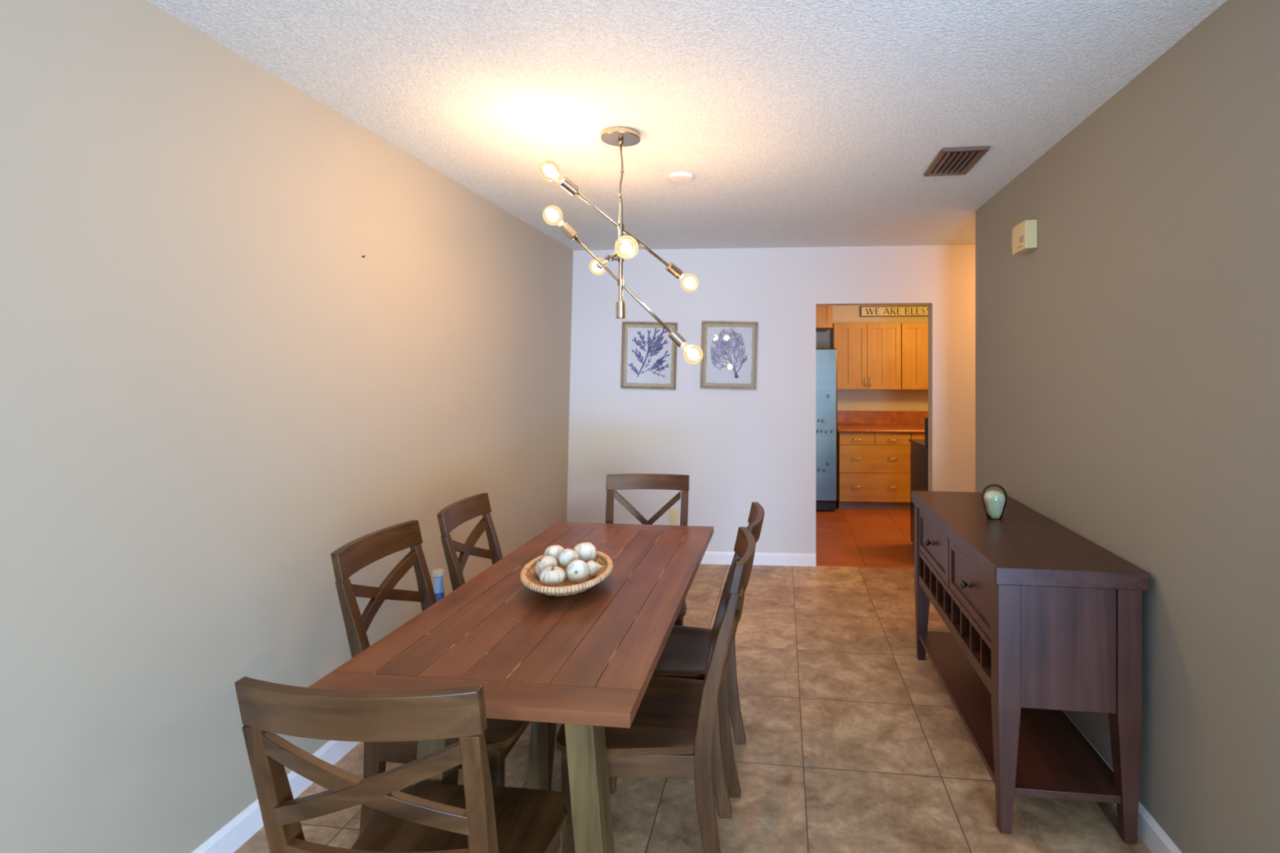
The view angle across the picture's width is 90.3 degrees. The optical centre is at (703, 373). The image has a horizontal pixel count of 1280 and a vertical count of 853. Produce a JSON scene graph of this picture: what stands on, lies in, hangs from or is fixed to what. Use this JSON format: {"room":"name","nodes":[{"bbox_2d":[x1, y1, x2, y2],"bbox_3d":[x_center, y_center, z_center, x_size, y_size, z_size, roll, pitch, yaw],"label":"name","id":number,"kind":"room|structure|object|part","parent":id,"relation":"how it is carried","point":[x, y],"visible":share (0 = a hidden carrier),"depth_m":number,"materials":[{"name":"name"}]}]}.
{"room":"dining room","nodes":[
{"label":"dining room","id":0,"kind":"room"},
{"bbox_2d":[0,0,573,852],"bbox_3d":[-1.635,0.255,0.881,0.200,2.440,8.550,0,0,7],"label":"wall","id":1,"kind":"structure","parent":0,"point":[210,390],"depth_m":1.82,"materials":[{"name":"beige paint"}]},
{"bbox_2d":[191,740,359,852],"bbox_3d":[-1.582,1.427,0.907,0.014,0.095,8.214,0,0,7],"label":"baseboard","id":2,"kind":"structure","parent":1,"relation":"attached to","point":[247,823],"depth_m":2.02,"materials":[{"name":"white paint"}]},
{"bbox_2d":[147,0,1226,250],"bbox_3d":[1.094,-1.015,2.132,5.550,0.100,11.700,0,0,7],"label":"ceiling","id":3,"kind":"structure","parent":0,"point":[794,123],"depth_m":2.15,"materials":[{"name":"white paint"}]},
{"bbox_2d":[538,126,702,364],"bbox_3d":[-0.364,-0.500,2.544,0.653,0.929,0.704,0,0,25],"label":"chandelier","id":4,"kind":"object","parent":3,"relation":"hanging from","point":[621,136],"visible":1,"depth_m":2.54,"materials":[{"name":"silver metal"}]},
{"bbox_3d":[-0.575,-0.760,2.385,0.091,0.084,0.088,0,0,7],"label":"bulb","id":5,"kind":"part","parent":4,"relation":"part of","materials":[{"name":"orange glass"}]},
{"bbox_3d":[-0.609,-0.631,2.562,0.087,0.095,0.080,0,0,39],"label":"bulb","id":6,"kind":"part","parent":4,"relation":"part of","materials":[{"name":"orange glass"}]},
{"bbox_2d":[559,222,577,239],"bbox_3d":[-0.547,-0.575,2.563,0.074,0.074,0.040,0,0,1],"label":"socket","id":7,"kind":"object","parent":4,"relation":"attached to","point":[565,228],"depth_m":2.55,"materials":[{"name":"silver metal"}]},
{"bbox_2d":[559,176,578,195],"bbox_3d":[-0.517,-0.717,2.427,0.076,0.067,0.040,0,0,-35],"label":"socket","id":8,"kind":"object","parent":4,"relation":"attached to","point":[565,183],"depth_m":2.41,"materials":[{"name":"silver metal"}]},
{"bbox_3d":[-0.495,-0.497,2.935,0.080,0.080,0.104,0,0,7],"label":"bulb","id":9,"kind":"part","parent":4,"relation":"part of","materials":[{"name":"orange glass"}]},
{"bbox_2d":[595,259,605,270],"bbox_3d":[-0.468,-0.489,2.859,0.040,0.045,0.071,0,0,-16],"label":"socket","id":10,"kind":"object","parent":4,"relation":"attached to","point":[597,265],"depth_m":2.83,"materials":[{"name":"silver metal"}]},
{"bbox_3d":[-0.378,-0.463,2.550,0.012,0.068,0.671,0,0,-16],"label":"arm","id":11,"kind":"part","parent":4,"relation":"part of","materials":[{"name":"silver metal"}]},
{"bbox_3d":[-0.335,-0.814,2.552,0.019,0.223,0.009,0,0,7],"label":"cord","id":12,"kind":"part","parent":4,"relation":"part of","materials":[{"name":"silver metal"}]},
{"bbox_3d":[-0.333,-0.552,2.552,0.023,0.534,0.018,0,0,7],"label":"stem","id":13,"kind":"part","parent":4,"relation":"part of","materials":[{"name":"silver metal"}]},
{"bbox_3d":[-0.328,-0.357,2.559,0.463,0.461,0.060,0,0,7],"label":"arm","id":14,"kind":"part","parent":4,"relation":"part of","materials":[{"name":"silver metal"}]},
{"bbox_3d":[-0.322,-0.578,2.565,0.379,0.301,0.346,0,0,7],"label":"arm","id":15,"kind":"part","parent":4,"relation":"part of","materials":[{"name":"silver metal"}]},
{"bbox_3d":[-0.261,-0.428,2.166,0.080,0.080,0.104,0,0,7],"label":"bulb","id":16,"kind":"part","parent":4,"relation":"part of","materials":[{"name":"orange glass"}]},
{"bbox_2d":[665,262,683,278],"bbox_3d":[-0.127,-0.438,2.703,0.076,0.067,0.040,0,0,-35],"label":"socket","id":17,"kind":"object","parent":4,"relation":"attached to","point":[671,268],"depth_m":2.69,"materials":[{"name":"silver metal"}]},
{"bbox_2d":[668,329,686,347],"bbox_3d":[-0.108,-0.139,2.555,0.074,0.074,0.040,0,0,1],"label":"socket","id":18,"kind":"object","parent":4,"relation":"attached to","point":[674,335],"depth_m":2.54,"materials":[{"name":"silver metal"}]},
{"bbox_3d":[-0.069,-0.395,2.745,0.091,0.084,0.088,0,0,7],"label":"bulb","id":19,"kind":"part","parent":4,"relation":"part of","materials":[{"name":"orange glass"}]},
{"bbox_3d":[-0.046,-0.083,2.552,0.087,0.095,0.080,0,0,-37],"label":"bulb","id":20,"kind":"part","parent":4,"relation":"part of","materials":[{"name":"orange glass"}]},
{"bbox_2d":[668,172,693,182],"bbox_3d":[-0.112,-0.957,3.099,0.120,0.016,0.120,0,0,7],"label":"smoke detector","id":21,"kind":"object","parent":3,"relation":"attached to","point":[677,176],"visible":1,"depth_m":3.07,"materials":[{"name":"white plastic"}]},
{"bbox_2d":[924,146,989,176],"bbox_3d":[1.138,-0.954,2.874,0.195,0.021,0.356,0,0,7],"label":"ceiling vent","id":22,"kind":"object","parent":3,"relation":"in","point":[960,160],"visible":1,"depth_m":2.84,"materials":[{"name":"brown metal"}]},
{"bbox_2d":[233,500,1151,852],"bbox_3d":[1.094,1.525,2.132,5.550,0.100,11.700,0,0,7],"label":"floor","id":23,"kind":"structure","parent":0,"point":[855,743],"depth_m":2.47,"materials":[{"name":"beige tile"}]},
{"bbox_2d":[234,676,568,852],"bbox_3d":[-0.567,1.000,1.312,0.458,0.951,0.577,0,0,4],"label":"dining chair","id":24,"kind":"object","parent":23,"relation":"on","point":[477,815],"visible":1,"depth_m":1.08,"materials":[{"name":"brown wood"}]},
{"bbox_3d":[-0.755,1.040,1.147,0.066,0.869,0.129,0,0,4],"label":"leg","id":25,"kind":"part","parent":24,"relation":"part of","materials":[{"name":"brown wood"}]},
{"bbox_3d":[-0.585,0.566,1.061,0.426,0.083,0.074,0,0,4],"label":"rail","id":26,"kind":"part","parent":24,"relation":"part of","materials":[{"name":"brown wood"}]},
{"bbox_3d":[-0.580,0.873,1.125,0.340,0.055,0.049,0,0,4],"label":"rail","id":27,"kind":"part","parent":24,"relation":"part of","materials":[{"name":"brown wood"}]},
{"bbox_3d":[-0.561,1.053,1.387,0.458,0.026,0.429,0,0,4],"label":"seat","id":28,"kind":"part","parent":24,"relation":"part of","materials":[{"name":"brown wood"}]},
{"bbox_3d":[-0.404,1.040,1.121,0.066,0.869,0.129,0,0,4],"label":"leg","id":29,"kind":"part","parent":24,"relation":"part of","materials":[{"name":"brown wood"}]},
{"bbox_3d":[-0.358,1.271,1.535,0.040,0.408,0.040,0,0,4],"label":"leg","id":30,"kind":"part","parent":24,"relation":"part of","materials":[{"name":"brown wood"}]},
{"bbox_2d":[330,520,551,836],"bbox_3d":[-0.810,1.000,2.025,0.577,0.951,0.458,0,0,6],"label":"dining chair","id":31,"kind":"object","parent":23,"relation":"on","point":[501,735],"visible":0.49,"depth_m":1.92,"materials":[{"name":"brown wood"}]},
{"bbox_3d":[-1.006,1.040,1.868,0.129,0.869,0.066,0,0,6],"label":"leg","id":32,"kind":"part","parent":31,"relation":"part of","materials":[{"name":"brown wood"}]},
{"bbox_3d":[-1.061,0.566,2.051,0.074,0.083,0.426,0,0,6],"label":"rail","id":33,"kind":"part","parent":31,"relation":"part of","materials":[{"name":"brown wood"}]},
{"bbox_3d":[-0.970,1.040,2.219,0.129,0.869,0.066,0,0,6],"label":"leg","id":34,"kind":"part","parent":31,"relation":"part of","materials":[{"name":"brown wood"}]},
{"bbox_3d":[-0.736,1.053,2.017,0.429,0.026,0.458,0,0,6],"label":"seat","id":35,"kind":"part","parent":31,"relation":"part of","materials":[{"name":"brown wood"}]},
{"bbox_3d":[-0.595,1.271,1.810,0.040,0.408,0.040,0,0,6],"label":"leg","id":36,"kind":"part","parent":31,"relation":"part of","materials":[{"name":"brown wood"}]},
{"bbox_3d":[-0.555,1.271,2.192,0.040,0.408,0.040,0,0,6],"label":"leg","id":37,"kind":"part","parent":31,"relation":"part of","materials":[{"name":"brown wood"}]},
{"bbox_2d":[436,493,502,591],"bbox_3d":[-0.726,1.000,2.548,0.577,0.951,0.458,0,0,3],"label":"dining chair","id":38,"kind":"object","parent":23,"relation":"on","point":[458,513],"visible":0.3,"depth_m":2.57,"materials":[{"name":"brown wood"}]},
{"bbox_3d":[-0.913,1.040,2.381,0.129,0.869,0.066,0,0,3],"label":"leg","id":39,"kind":"part","parent":38,"relation":"part of","materials":[{"name":"brown wood"}]},
{"bbox_3d":[-0.977,0.566,2.561,0.074,0.083,0.426,0,0,3],"label":"rail","id":40,"kind":"part","parent":38,"relation":"part of","materials":[{"name":"brown wood"}]},
{"bbox_3d":[-0.895,1.040,2.733,0.129,0.869,0.066,0,0,3],"label":"leg","id":41,"kind":"part","parent":38,"relation":"part of","materials":[{"name":"brown wood"}]},
{"bbox_2d":[308,521,713,852],"bbox_3d":[-0.430,1.095,2.187,0.756,0.760,1.639,0,0,7],"label":"dining table","id":42,"kind":"object","parent":23,"relation":"on","point":[586,662],"visible":0.88,"depth_m":1.67,"materials":[{"name":"brown wood"}]},
{"bbox_3d":[-0.712,1.110,1.682,0.136,0.730,0.095,0,0,7],"label":"leg","id":43,"kind":"part","parent":42,"relation":"part of","materials":[{"name":"brown wood"}]},
{"bbox_3d":[-0.558,1.110,2.259,0.136,0.730,0.062,0,0,7],"label":"leg","id":44,"kind":"part","parent":42,"relation":"part of","materials":[{"name":"brown wood"}]},
{"bbox_2d":[520,548,613,596],"bbox_3d":[-0.457,0.681,2.127,0.299,0.068,0.440,0,0,-3],"label":"woven basket","id":45,"kind":"object","parent":42,"relation":"on","point":[528,577],"visible":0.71,"depth_m":2.06,"materials":[{"name":"beige wicker"}]},
{"bbox_2d":[534,555,557,577],"bbox_3d":[-0.534,0.657,2.143,0.077,0.076,0.077,0,0,28],"label":"gourd","id":46,"kind":"object","parent":45,"relation":"in","point":[545,562],"visible":0.56,"depth_m":2.12,"materials":[{"name":"white food"}]},
{"bbox_2d":[538,565,565,586],"bbox_3d":[-0.491,0.653,2.050,0.083,0.062,0.083,0,0,37],"label":"gourd","id":47,"kind":"object","parent":45,"relation":"in","point":[553,575],"visible":1,"depth_m":2.02,"materials":[{"name":"white food"}]},
{"bbox_2d":[543,544,564,564],"bbox_3d":[-0.529,0.645,2.247,0.076,0.072,0.076,0,0,28],"label":"gourd","id":48,"kind":"object","parent":45,"relation":"in","point":[554,550],"visible":0.5,"depth_m":2.22,"materials":[{"name":"white food"}]},
{"bbox_2d":[558,548,579,567],"bbox_3d":[-0.465,0.637,2.178,0.072,0.067,0.069,0,0,31],"label":"gourd","id":49,"kind":"object","parent":45,"relation":"in","point":[566,556],"visible":0.8,"depth_m":2.15,"materials":[{"name":"white food"}]},
{"bbox_2d":[565,560,589,583],"bbox_3d":[-0.416,0.654,2.087,0.075,0.076,0.072,0,0,24],"label":"gourd","id":50,"kind":"object","parent":45,"relation":"in","point":[577,571],"visible":1,"depth_m":2.06,"materials":[{"name":"white food"}]},
{"bbox_2d":[573,541,596,563],"bbox_3d":[-0.427,0.643,2.259,0.086,0.081,0.088,0,0,33],"label":"gourd","id":51,"kind":"object","parent":45,"relation":"in","point":[587,552],"visible":0.64,"depth_m":2.23,"materials":[{"name":"white food"}]},
{"bbox_2d":[586,560,604,577],"bbox_3d":[-0.375,0.663,2.151,0.064,0.052,0.051,0,0,-31],"label":"gourd","id":52,"kind":"object","parent":45,"relation":"in","point":[594,567],"visible":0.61,"depth_m":2.13,"materials":[{"name":"white food"}]},
{"bbox_3d":[-0.290,1.110,1.630,0.136,0.730,0.095,0,0,7],"label":"leg","id":53,"kind":"part","parent":42,"relation":"part of","materials":[{"name":"brown wood"}]},
{"bbox_2d":[605,473,688,626],"bbox_3d":[-0.298,1.000,3.014,0.458,0.951,0.577,0,0,2],"label":"dining chair","id":54,"kind":"object","parent":23,"relation":"on","point":[680,482],"visible":0.3,"depth_m":3.24,"materials":[{"name":"brown wood"}]},
{"bbox_3d":[-0.467,1.036,3.200,0.066,0.877,0.131,0,0,2],"label":"leg","id":55,"kind":"part","parent":54,"relation":"part of","materials":[{"name":"brown wood"}]},
{"bbox_3d":[-0.288,0.561,3.266,0.426,0.075,0.072,0,0,2],"label":"rail","id":56,"kind":"part","parent":54,"relation":"part of","materials":[{"name":"brown wood"}]},
{"bbox_3d":[-0.116,1.271,2.769,0.040,0.408,0.040,0,0,2],"label":"leg","id":57,"kind":"part","parent":54,"relation":"part of","materials":[{"name":"brown wood"}]},
{"bbox_3d":[-0.301,1.053,2.939,0.458,0.026,0.429,0,0,2],"label":"seat","id":58,"kind":"part","parent":54,"relation":"part of","materials":[{"name":"brown wood"}]},
{"bbox_3d":[-0.115,1.036,3.186,0.066,0.877,0.131,0,0,2],"label":"leg","id":59,"kind":"part","parent":54,"relation":"part of","materials":[{"name":"brown wood"}]},
{"bbox_2d":[555,526,755,852],"bbox_3d":[-0.129,1.000,1.968,0.577,0.951,0.458,0,0,4],"label":"dining chair","id":60,"kind":"object","parent":23,"relation":"on","point":[674,730],"visible":0.77,"depth_m":1.77,"materials":[{"name":"brown wood"}]},
{"bbox_3d":[-0.379,1.271,1.794,0.040,0.408,0.040,0,0,4],"label":"leg","id":61,"kind":"part","parent":60,"relation":"part of","materials":[{"name":"brown wood"}]},
{"bbox_3d":[-0.203,1.053,1.973,0.429,0.026,0.458,0,0,4],"label":"seat","id":62,"kind":"part","parent":60,"relation":"part of","materials":[{"name":"brown wood"}]},
{"bbox_3d":[0.036,1.040,1.778,0.129,0.869,0.066,0,0,4],"label":"leg","id":63,"kind":"part","parent":60,"relation":"part of","materials":[{"name":"brown wood"}]},
{"bbox_3d":[0.063,1.040,2.130,0.129,0.869,0.066,0,0,4],"label":"leg","id":64,"kind":"part","parent":60,"relation":"part of","materials":[{"name":"brown wood"}]},
{"bbox_3d":[0.059,0.873,1.953,0.049,0.055,0.340,0,0,4],"label":"rail","id":65,"kind":"part","parent":60,"relation":"part of","materials":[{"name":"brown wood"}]},
{"bbox_3d":[0.122,0.566,1.949,0.074,0.083,0.426,0,0,4],"label":"rail","id":66,"kind":"part","parent":60,"relation":"part of","materials":[{"name":"brown wood"}]},
{"bbox_2d":[608,502,764,798],"bbox_3d":[-0.061,1.000,2.397,0.577,0.951,0.458,0,0,7],"label":"dining chair","id":67,"kind":"object","parent":23,"relation":"on","point":[684,655],"visible":0.23,"depth_m":2.33,"materials":[{"name":"brown wood"}]},
{"bbox_3d":[-0.319,1.271,2.236,0.040,0.408,0.040,0,0,7],"label":"leg","id":68,"kind":"part","parent":67,"relation":"part of","materials":[{"name":"brown wood"}]},
{"bbox_3d":[-0.134,1.053,2.406,0.429,0.026,0.458,0,0,7],"label":"seat","id":69,"kind":"part","parent":67,"relation":"part of","materials":[{"name":"brown wood"}]},
{"bbox_3d":[0.095,1.040,2.201,0.129,0.869,0.066,0,0,7],"label":"leg","id":70,"kind":"part","parent":67,"relation":"part of","materials":[{"name":"brown wood"}]},
{"bbox_3d":[0.138,1.040,2.550,0.129,0.869,0.066,0,0,7],"label":"leg","id":71,"kind":"part","parent":67,"relation":"part of","materials":[{"name":"brown wood"}]},
{"bbox_3d":[0.126,0.873,2.374,0.049,0.055,0.340,0,0,7],"label":"rail","id":72,"kind":"part","parent":67,"relation":"part of","materials":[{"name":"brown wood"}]},
{"bbox_3d":[0.189,0.566,2.367,0.074,0.083,0.426,0,0,7],"label":"rail","id":73,"kind":"part","parent":67,"relation":"part of","materials":[{"name":"brown wood"}]},
{"bbox_2d":[816,348,837,510],"bbox_3d":[1.065,0.606,7.095,0.746,1.738,0.760,0,0,4],"label":"refrigerator","id":74,"kind":"object","parent":23,"relation":"on","point":[826,358],"visible":0.43,"depth_m":6.70,"materials":[{"name":"silver metal"}]},
{"bbox_2d":[837,431,911,510],"bbox_3d":[1.862,1.056,7.136,0.760,0.838,0.722,0,0,4],"label":"base cabinet","id":75,"kind":"object","parent":23,"relation":"on","point":[873,468],"visible":0.95,"depth_m":6.81,"materials":[{"name":"brown wood"}]},
{"bbox_3d":[1.650,0.707,6.832,0.375,0.127,0.019,0,0,4],"label":"drawer","id":76,"kind":"part","parent":75,"relation":"part of","materials":[{"name":"brown wood"}]},
{"bbox_3d":[1.839,1.230,6.818,0.754,0.306,0.019,0,0,4],"label":"drawer","id":77,"kind":"part","parent":75,"relation":"part of","materials":[{"name":"brown wood"}]},
{"bbox_3d":[1.839,0.923,6.818,0.754,0.297,0.019,0,0,4],"label":"drawer","id":78,"kind":"part","parent":75,"relation":"part of","materials":[{"name":"brown wood"}]},
{"bbox_2d":[837,410,928,432],"bbox_3d":[2.236,0.540,7.105,1.540,0.191,0.728,0,0,4],"label":"countertop","id":79,"kind":"structure","parent":75,"relation":"on","point":[848,421],"depth_m":7.44,"materials":[{"name":"ceramic"}]},
{"bbox_3d":[2.028,0.707,6.804,0.375,0.127,0.019,0,0,4],"label":"drawer","id":80,"kind":"part","parent":75,"relation":"part of","materials":[{"name":"brown wood"}]},
{"bbox_2d":[910,432,924,439],"bbox_3d":[2.623,1.056,7.080,0.760,0.838,0.722,0,0,4],"label":"base cabinet","id":81,"kind":"object","parent":23,"relation":"on","point":[913,435],"visible":0.06,"depth_m":6.78,"materials":[{"name":"brown wood"}]},
{"bbox_2d":[908,417,928,546],"bbox_3d":[2.131,0.910,5.179,0.770,1.130,0.606,0,0,4],"label":"range","id":82,"kind":"object","parent":23,"relation":"on","point":[918,447],"visible":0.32,"depth_m":5.19,"materials":[{"name":"black metal"}]},
{"bbox_2d":[908,439,928,448],"bbox_3d":[2.130,0.580,5.160,0.770,0.020,0.565,0,0,4],"label":"cooktop","id":83,"kind":"object","parent":82,"relation":"in","point":[918,443],"depth_m":5.24,"materials":[{"name":"black ceramic"}]},
{"bbox_2d":[911,490,1149,844],"bbox_3d":[1.225,1.045,2.635,0.463,0.860,1.320,0,0,7],"label":"sideboard","id":84,"kind":"object","parent":23,"relation":"on","point":[1043,620],"visible":0.98,"depth_m":2.03,"materials":[{"name":"brown wood"}]},
{"bbox_3d":[1.126,1.074,3.262,0.070,0.802,0.070,0,0,7],"label":"leg","id":85,"kind":"part","parent":84,"relation":"part of","materials":[{"name":"brown wood"}]},
{"bbox_3d":[1.050,0.791,2.952,0.039,0.029,0.029,0,0,7],"label":"knob","id":86,"kind":"part","parent":84,"relation":"part of","materials":[{"name":"grey metal"}]},
{"bbox_3d":[1.208,0.791,2.933,0.298,0.205,0.555,0,0,7],"label":"drawer","id":87,"kind":"part","parent":84,"relation":"part of","materials":[{"name":"brown wood"}]},
{"bbox_3d":[1.033,0.871,2.659,0.020,0.398,1.150,0,0,7],"label":"frame","id":88,"kind":"part","parent":84,"relation":"part of","materials":[{"name":"brown wood"}]},
{"bbox_3d":[0.979,0.791,2.370,0.039,0.029,0.029,0,0,7],"label":"knob","id":89,"kind":"part","parent":84,"relation":"part of","materials":[{"name":"grey metal"}]},
{"bbox_3d":[1.137,0.791,2.350,0.298,0.205,0.555,0,0,7],"label":"drawer","id":90,"kind":"part","parent":84,"relation":"part of","materials":[{"name":"brown wood"}]},
{"bbox_2d":[982,484,1007,519],"bbox_3d":[1.230,0.543,2.682,0.099,0.144,0.099,0,0,7],"label":"vase","id":91,"kind":"object","parent":84,"relation":"on","point":[994,502],"visible":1,"depth_m":2.66,"materials":[{"name":"green ceramic"}]},
{"bbox_3d":[0.977,1.074,2.051,0.070,0.802,0.070,0,0,7],"label":"leg","id":92,"kind":"part","parent":84,"relation":"part of","materials":[{"name":"brown wood"}]},
{"bbox_2d":[919,631,1120,804],"bbox_3d":[1.229,1.345,2.635,0.404,0.024,1.250,0,0,7],"label":"shelf","id":93,"kind":"object","parent":84,"relation":"attached to","point":[1055,760],"depth_m":2.28,"materials":[{"name":"brown wood"}]},
{"bbox_3d":[1.153,0.871,2.015,0.288,0.398,0.018,0,0,7],"label":"panel","id":94,"kind":"part","parent":84,"relation":"part of","materials":[{"name":"brown wood"}]},
{"bbox_3d":[1.332,1.074,2.007,0.070,0.802,0.070,0,0,7],"label":"leg","id":95,"kind":"part","parent":84,"relation":"part of","materials":[{"name":"brown wood"}]},
{"bbox_3d":[-1.075,1.265,2.495,0.176,0.420,0.176,0,0,7],"label":"storage bin","id":96,"kind":"object","parent":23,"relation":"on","visible":0},
{"bbox_2d":[432,568,444,601],"bbox_3d":[-1.032,0.910,2.463,0.045,0.288,0.045,0,0,7],"label":"bottle","id":97,"kind":"object","parent":96,"relation":"on","point":[438,574],"visible":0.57,"depth_m":2.45,"materials":[{"name":"blue plastic"}]},
{"bbox_2d":[566,244,975,553],"bbox_3d":[1.401,0.255,4.863,5.200,2.440,0.116,0,0,4],"label":"wall","id":98,"kind":"structure","parent":0,"point":[736,448],"depth_m":4.88,"materials":[{"name":"white paint"}]},
{"bbox_2d":[620,321,677,389],"bbox_3d":[-0.427,-0.137,4.924,0.430,0.520,0.026,1,0,4],"label":"framed print","id":99,"kind":"object","parent":98,"relation":"attached to","point":[648,354],"visible":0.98,"depth_m":4.93,"materials":[{"name":"white paper"}]},
{"bbox_2d":[669,509,678,524],"bbox_3d":[-0.235,1.115,4.919,0.072,0.116,0.009,0,0,4],"label":"wall outlet","id":100,"kind":"object","parent":98,"relation":"attached to","point":[673,513],"visible":0.96,"depth_m":4.92,"materials":[{"name":"beige plastic"}]},
{"bbox_2d":[700,320,757,389],"bbox_3d":[0.194,-0.138,4.879,0.455,0.541,0.026,1,0,4],"label":"framed print","id":101,"kind":"object","parent":98,"relation":"attached to","point":[729,348],"visible":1,"depth_m":4.88,"materials":[{"name":"white paper"}]},
{"bbox_2d":[700,551,816,566],"bbox_3d":[-0.109,1.427,4.907,1.935,0.095,0.014,0,0,4],"label":"baseboard","id":102,"kind":"structure","parent":98,"relation":"attached to","point":[709,557],"depth_m":4.86,"materials":[{"name":"white paint"}]},
{"bbox_2d":[816,304,928,411],"bbox_3d":[1.498,0.255,7.575,5.200,2.440,0.100,0,0,4],"label":"wall","id":103,"kind":"structure","parent":0,"point":[917,400],"depth_m":7.49,"materials":[{"name":"beige paint"}]},
{"bbox_2d":[816,305,832,332],"bbox_3d":[0.953,-0.725,7.213,0.925,0.470,0.699,0,0,4],"label":"upper cabinet","id":104,"kind":"object","parent":103,"relation":"attached to","point":[824,313],"visible":0.09,"depth_m":6.85,"materials":[{"name":"brown wood"}]},
{"bbox_2d":[830,323,901,389],"bbox_3d":[1.854,-0.190,7.302,0.749,0.750,0.392,0,0,4],"label":"upper cabinet","id":105,"kind":"object","parent":103,"relation":"attached to","point":[869,354],"visible":0.93,"depth_m":7.14,"materials":[{"name":"brown wood"}]},
{"bbox_3d":[1.655,-0.190,7.162,0.370,0.746,0.019,0,0,4],"label":"door","id":106,"kind":"part","parent":105,"relation":"part of","materials":[{"name":"brown wood"}]},
{"bbox_3d":[2.030,-0.190,7.135,0.370,0.746,0.019,0,0,4],"label":"door","id":107,"kind":"part","parent":105,"relation":"part of","materials":[{"name":"brown wood"}]},
{"bbox_2d":[860,305,928,316],"bbox_3d":[2.497,-0.730,7.435,1.302,0.128,0.028,0,0,4],"label":"wall sign","id":108,"kind":"object","parent":103,"relation":"attached to","point":[883,310],"visible":0.59,"depth_m":7.45,"materials":[{"name":"beige wood"}]},
{"bbox_2d":[901,323,928,389],"bbox_3d":[2.605,-0.190,7.247,0.745,0.750,0.392,0,0,4],"label":"upper cabinet","id":109,"kind":"object","parent":103,"relation":"attached to","point":[914,336],"visible":0.26,"depth_m":7.11,"materials":[{"name":"brown wood"}]},
{"bbox_2d":[975,0,1279,852],"bbox_3d":[1.456,0.255,1.982,0.120,2.440,3.590,0,0,7],"label":"wall","id":110,"kind":"structure","parent":0,"point":[1127,362],"depth_m":1.86,"materials":[{"name":"beige paint"}]},
{"bbox_2d":[1012,219,1037,254],"bbox_3d":[1.483,-0.629,2.941,0.059,0.130,0.170,0,0,7],"label":"door chime","id":111,"kind":"object","parent":110,"relation":"attached to","point":[1024,234],"visible":1,"depth_m":2.87,"materials":[{"name":"beige plastic"}]},
{"bbox_2d":[1017,235,1023,248],"bbox_3d":[1.452,-0.602,2.910,0.004,0.048,0.071,0,0,7],"label":"grille","id":112,"kind":"object","parent":111,"relation":"attached to","point":[1020,237],"depth_m":2.90,"materials":[{"name":"beige plastic"}]},
{"bbox_2d":[1062,710,1182,852],"bbox_3d":[1.389,1.427,1.990,0.014,0.095,3.590,0,0,7],"label":"baseboard","id":113,"kind":"structure","parent":110,"relation":"attached to","point":[1149,831],"depth_m":1.95,"materials":[{"name":"white paint"}]}
]}

